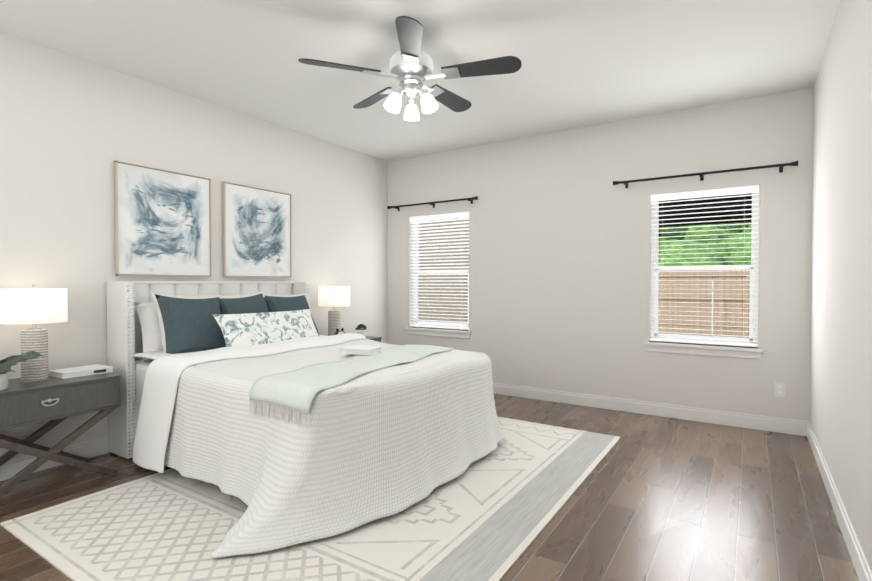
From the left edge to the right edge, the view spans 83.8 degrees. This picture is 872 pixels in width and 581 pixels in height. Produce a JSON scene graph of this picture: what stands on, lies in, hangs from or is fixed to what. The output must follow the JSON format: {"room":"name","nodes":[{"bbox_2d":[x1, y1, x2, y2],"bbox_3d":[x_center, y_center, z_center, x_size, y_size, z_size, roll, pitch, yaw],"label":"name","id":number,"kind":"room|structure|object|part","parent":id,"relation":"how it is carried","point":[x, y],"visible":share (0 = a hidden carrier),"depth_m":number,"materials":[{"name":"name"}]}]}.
{"room":"bedroom","nodes":[
{"label":"bedroom","id":0,"kind":"room"},
{"bbox_2d":[0,32,387,458],"bbox_3d":[-2.139,-0.219,3.918,0.160,2.740,5.690,1,1,33],"label":"wall","id":1,"kind":"structure","parent":0,"point":[72,129],"depth_m":3.47,"materials":[{"name":"white paint"}]},
{"bbox_2d":[0,436,109,480],"bbox_3d":[-2.065,1.092,3.890,0.016,0.118,5.370,1,1,33],"label":"baseboard","id":2,"kind":"structure","parent":1,"relation":"attached to","point":[10,468],"depth_m":3.22,"materials":[{"name":"white"}]},
{"bbox_2d":[114,161,211,276],"bbox_3d":[-2.099,-0.522,3.789,0.036,0.820,0.725,1,1,33],"label":"art","id":3,"kind":"object","parent":1,"relation":"attached to","point":[162,219],"visible":0.96,"depth_m":3.74,"materials":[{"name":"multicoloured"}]},
{"bbox_2d":[222,181,291,277],"bbox_3d":[-1.636,-0.533,4.502,0.036,0.820,0.725,1,1,33],"label":"art","id":4,"kind":"object","parent":1,"relation":"attached to","point":[257,232],"visible":0.98,"depth_m":4.46,"materials":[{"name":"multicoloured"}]},
{"bbox_2d":[0,0,839,160],"bbox_3d":[-0.294,-1.631,2.699,4.560,0.120,5.690,1,1,33],"label":"ceiling","id":5,"kind":"structure","parent":0,"point":[585,63],"depth_m":3.24,"materials":[{"name":"white paint"}]},
{"bbox_2d":[298,16,521,120],"bbox_3d":[-0.118,-1.321,3.005,1.271,0.509,1.222,1,1,33],"label":"fan","id":6,"kind":"object","parent":5,"relation":"hanging from","point":[411,66],"visible":1,"depth_m":2.87,"materials":[{"name":"grey wood"}]},
{"bbox_3d":[-0.130,-1.121,2.946,0.304,0.112,0.324,1,1,33],"label":"fan glass","id":7,"kind":"part","parent":6,"relation":"part of","materials":[{"name":"white glass"}]},
{"bbox_2d":[0,394,858,580],"bbox_3d":[-0.294,1.228,2.742,4.560,0.120,5.690,1,1,33],"label":"floor","id":8,"kind":"structure","parent":0,"point":[655,498],"depth_m":2.62,"materials":[{"name":"brown wood"}]},
{"bbox_2d":[0,372,121,496],"bbox_3d":[-2.401,0.856,2.918,0.443,0.620,0.772,1,1,33],"label":"nightstand","id":9,"kind":"object","parent":8,"relation":"on","point":[56,401],"visible":0.96,"depth_m":2.88,"materials":[{"name":"wood"},{"name":"metal"}]},
{"bbox_2d":[0,351,42,390],"bbox_3d":[-2.441,0.447,2.683,0.439,0.202,0.405,1,1,33],"label":"plant","id":10,"kind":"object","parent":9,"relation":"on","point":[7,363],"visible":1,"depth_m":2.67,"materials":[{"name":"green plant"}]},
{"bbox_2d":[0,284,67,381],"bbox_3d":[-2.448,0.254,2.963,0.324,0.581,0.324,1,1,33],"label":"lamp","id":11,"kind":"object","parent":9,"relation":"on","point":[33,306],"visible":1,"depth_m":2.90,"materials":[{"name":"linen"},{"name":"ceramic"}]},
{"bbox_3d":[-2.448,0.091,2.961,0.324,0.205,0.324,1,1,33],"label":"lamp shade","id":12,"kind":"part","parent":11,"relation":"part of","materials":[{"name":"white fabric"}]},
{"bbox_3d":[-2.221,0.644,2.798,0.014,0.043,0.088,1,1,33],"label":"handle","id":13,"kind":"part","parent":9,"relation":"part of","materials":[{"name":"silver metal"}]},
{"bbox_2d":[49,364,112,378],"bbox_3d":[-2.304,0.524,3.160,0.219,0.034,0.293,1,1,33],"label":"book","id":14,"kind":"object","parent":9,"relation":"on","point":[73,372],"visible":0.92,"depth_m":3.11,"materials":[{"name":"white paper"}]},
{"bbox_2d":[0,417,620,580],"bbox_3d":[-0.371,1.159,3.119,2.300,0.008,3.120,1,1,33],"label":"rug","id":15,"kind":"object","parent":8,"relation":"on","point":[489,516],"visible":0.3,"depth_m":2.38,"materials":[{"name":"beige fabric"}]},
{"bbox_2d":[106,281,505,557],"bbox_3d":[-0.967,0.542,3.393,2.368,1.215,2.175,1,1,33],"label":"bed","id":16,"kind":"object","parent":15,"relation":"on","point":[277,413],"visible":1,"depth_m":2.81,"materials":[{"name":"white fabric"}]},
{"bbox_3d":[-0.936,0.677,3.526,2.040,0.360,1.520,1,1,33],"label":"mattress","id":17,"kind":"part","parent":16,"relation":"part of","materials":[{"name":"white fabric"}]},
{"bbox_3d":[-1.772,0.532,4.067,0.283,1.215,1.640,1,1,33],"label":"headboard","id":18,"kind":"part","parent":16,"relation":"part of","materials":[{"name":"white fabric"}]},
{"bbox_2d":[249,344,453,427],"bbox_3d":[-0.411,0.533,3.114,0.653,0.196,1.656,1,1,33],"label":"throw","id":19,"kind":"object","parent":16,"relation":"on","point":[296,395],"depth_m":2.52,"materials":[{"name":"teal fabric"}]},
{"bbox_2d":[341,345,381,354],"bbox_3d":[-0.518,0.415,3.394,0.252,0.040,0.221,1,1,33],"label":"book","id":20,"kind":"object","parent":16,"relation":"on","point":[354,349],"depth_m":3.34,"materials":[{"name":"white paper"}]},
{"bbox_2d":[366,336,381,341],"bbox_3d":[-0.975,0.823,5.115,0.443,0.620,0.772,1,1,33],"label":"nightstand","id":21,"kind":"object","parent":8,"relation":"on","point":[378,339],"visible":0.06,"depth_m":5.28,"materials":[{"name":"wood"}]},
{"bbox_2d":[318,284,349,335],"bbox_3d":[-1.065,0.222,5.093,0.324,0.581,0.324,1,1,33],"label":"lamp","id":22,"kind":"object","parent":21,"relation":"on","point":[334,296],"visible":0.83,"depth_m":4.98,"materials":[{"name":"white fabric"}]},
{"bbox_3d":[-1.065,0.059,5.091,0.324,0.205,0.324,1,1,33],"label":"lamp shade","id":23,"kind":"part","parent":22,"relation":"part of","materials":[{"name":"white fabric"}]},
{"bbox_2d":[335,328,344,334],"bbox_3d":[-0.959,0.447,4.860,0.104,0.140,0.045,-1,1,-43],"label":"clock","id":24,"kind":"object","parent":21,"relation":"on","point":[338,331],"visible":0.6,"depth_m":4.84,"materials":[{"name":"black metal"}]},
{"bbox_2d":[355,324,366,336],"bbox_3d":[-0.799,0.435,5.234,0.128,0.149,0.133,1,1,33],"label":"plant","id":25,"kind":"object","parent":21,"relation":"on","point":[362,326],"visible":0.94,"depth_m":5.21,"materials":[{"name":"green plant"}]},
{"bbox_2d":[387,87,812,421],"bbox_3d":[1.212,-0.236,5.039,4.240,2.740,0.160,1,1,33],"label":"wall","id":26,"kind":"structure","parent":0,"point":[559,261],"depth_m":4.66,"materials":[{"name":"white paint"}]},
{"bbox_2d":[387,196,477,210],"bbox_3d":[-0.054,-1.010,5.696,1.240,0.067,0.096,1,1,33],"label":"curtain rod","id":27,"kind":"object","parent":26,"relation":"attached to","point":[433,203],"visible":1,"depth_m":5.66,"materials":[{"name":"black metal"}]},
{"bbox_2d":[405,221,471,338],"bbox_3d":[0.050,-0.180,5.767,0.910,1.435,0.175,1,1,33],"label":"window","id":28,"kind":"structure","parent":26,"relation":"in","point":[443,332],"depth_m":5.83,"materials":[{"name":"white plastic"}]},
{"bbox_2d":[410,212,468,329],"bbox_3d":[0.042,-0.227,5.754,0.828,1.336,0.060,1,1,33],"label":"window blind","id":29,"kind":"object","parent":28,"relation":"attached to","point":[447,217],"visible":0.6,"depth_m":5.74,"materials":[{"name":"white plastic"}]},
{"bbox_2d":[493,383,807,435],"bbox_3d":[1.164,1.076,4.985,4.240,0.118,0.016,1,1,33],"label":"baseboard","id":30,"kind":"structure","parent":26,"relation":"attached to","point":[773,424],"depth_m":4.40,"materials":[{"name":"white"}]},
{"bbox_2d":[644,186,763,358],"bbox_3d":[2.340,-0.157,4.281,0.910,1.435,0.175,1,1,33],"label":"window","id":31,"kind":"structure","parent":26,"relation":"in","point":[716,350],"depth_m":4.23,"materials":[{"name":"white plastic"}]},
{"bbox_2d":[650,185,758,346],"bbox_3d":[2.332,-0.205,4.267,0.828,1.336,0.060,1,1,33],"label":"window blind","id":32,"kind":"object","parent":31,"relation":"attached to","point":[710,193],"visible":0.98,"depth_m":4.23,"materials":[{"name":"white plastic"}]},
{"bbox_2d":[613,161,797,187],"bbox_3d":[2.257,-0.987,4.196,1.390,0.067,0.096,1,1,33],"label":"curtain rod","id":33,"kind":"object","parent":26,"relation":"attached to","point":[702,174],"visible":1,"depth_m":4.13,"materials":[{"name":"black metal"}]},
{"bbox_2d":[774,382,784,396],"bbox_3d":[2.782,0.803,3.935,0.070,0.115,0.007,1,1,33],"label":"electrical outlet plate","id":34,"kind":"object","parent":26,"relation":"attached to","point":[779,390],"visible":1,"depth_m":3.93,"materials":[{"name":"white plastic"}]},
{"bbox_2d":[809,0,871,570],"bbox_3d":[1.551,-0.183,1.523,0.160,2.740,5.690,1,1,33],"label":"wall","id":35,"kind":"structure","parent":0,"point":[840,415],"depth_m":2.43,"materials":[{"name":"white paint"}]},
{"bbox_2d":[807,422,871,580],"bbox_3d":[1.478,1.127,1.590,0.016,0.118,5.370,1,1,33],"label":"baseboard","id":36,"kind":"structure","parent":35,"relation":"attached to","point":[859,561],"depth_m":2.36,"materials":[{"name":"white"}]},
{"label":"outside","id":37,"kind":"structure","parent":0,"visible":0},
{"bbox_3d":[17.446,1.080,30.290,64.000,0.250,59.840,1,1,33],"label":"ground","id":38,"kind":"structure","parent":37,"visible":0},
{"bbox_2d":[418,217,749,337],"bbox_3d":[6.112,-0.558,12.805,60.000,3.650,2.530,1,1,33],"label":"fence","id":39,"kind":"object","parent":38,"relation":"on","point":[699,295],"visible":0.06,"depth_m":13.79,"materials":[{"name":"brown wood"}]},
{"bbox_2d":[658,222,751,265],"bbox_3d":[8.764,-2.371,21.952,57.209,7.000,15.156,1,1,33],"label":"tree","id":40,"kind":"object","parent":38,"relation":"on","point":[697,258],"visible":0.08,"depth_m":15.11,"materials":[{"name":"green plant"}]},
{"bbox_2d":[712,281,713,335],"bbox_3d":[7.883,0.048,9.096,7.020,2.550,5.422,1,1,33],"label":"post","id":41,"kind":"object","parent":38,"relation":"on","point":[712,306],"visible":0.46,"depth_m":12.71,"materials":[{"name":"grey"}]},
{"bbox_2d":[659,193,751,226],"bbox_3d":[5.245,-1.168,5.123,7.100,0.240,4.357,1,1,33],"label":"roof","id":42,"kind":"structure","parent":41,"relation":"on","point":[706,210],"depth_m":6.76,"materials":[{"name":"grey"}]}
]}

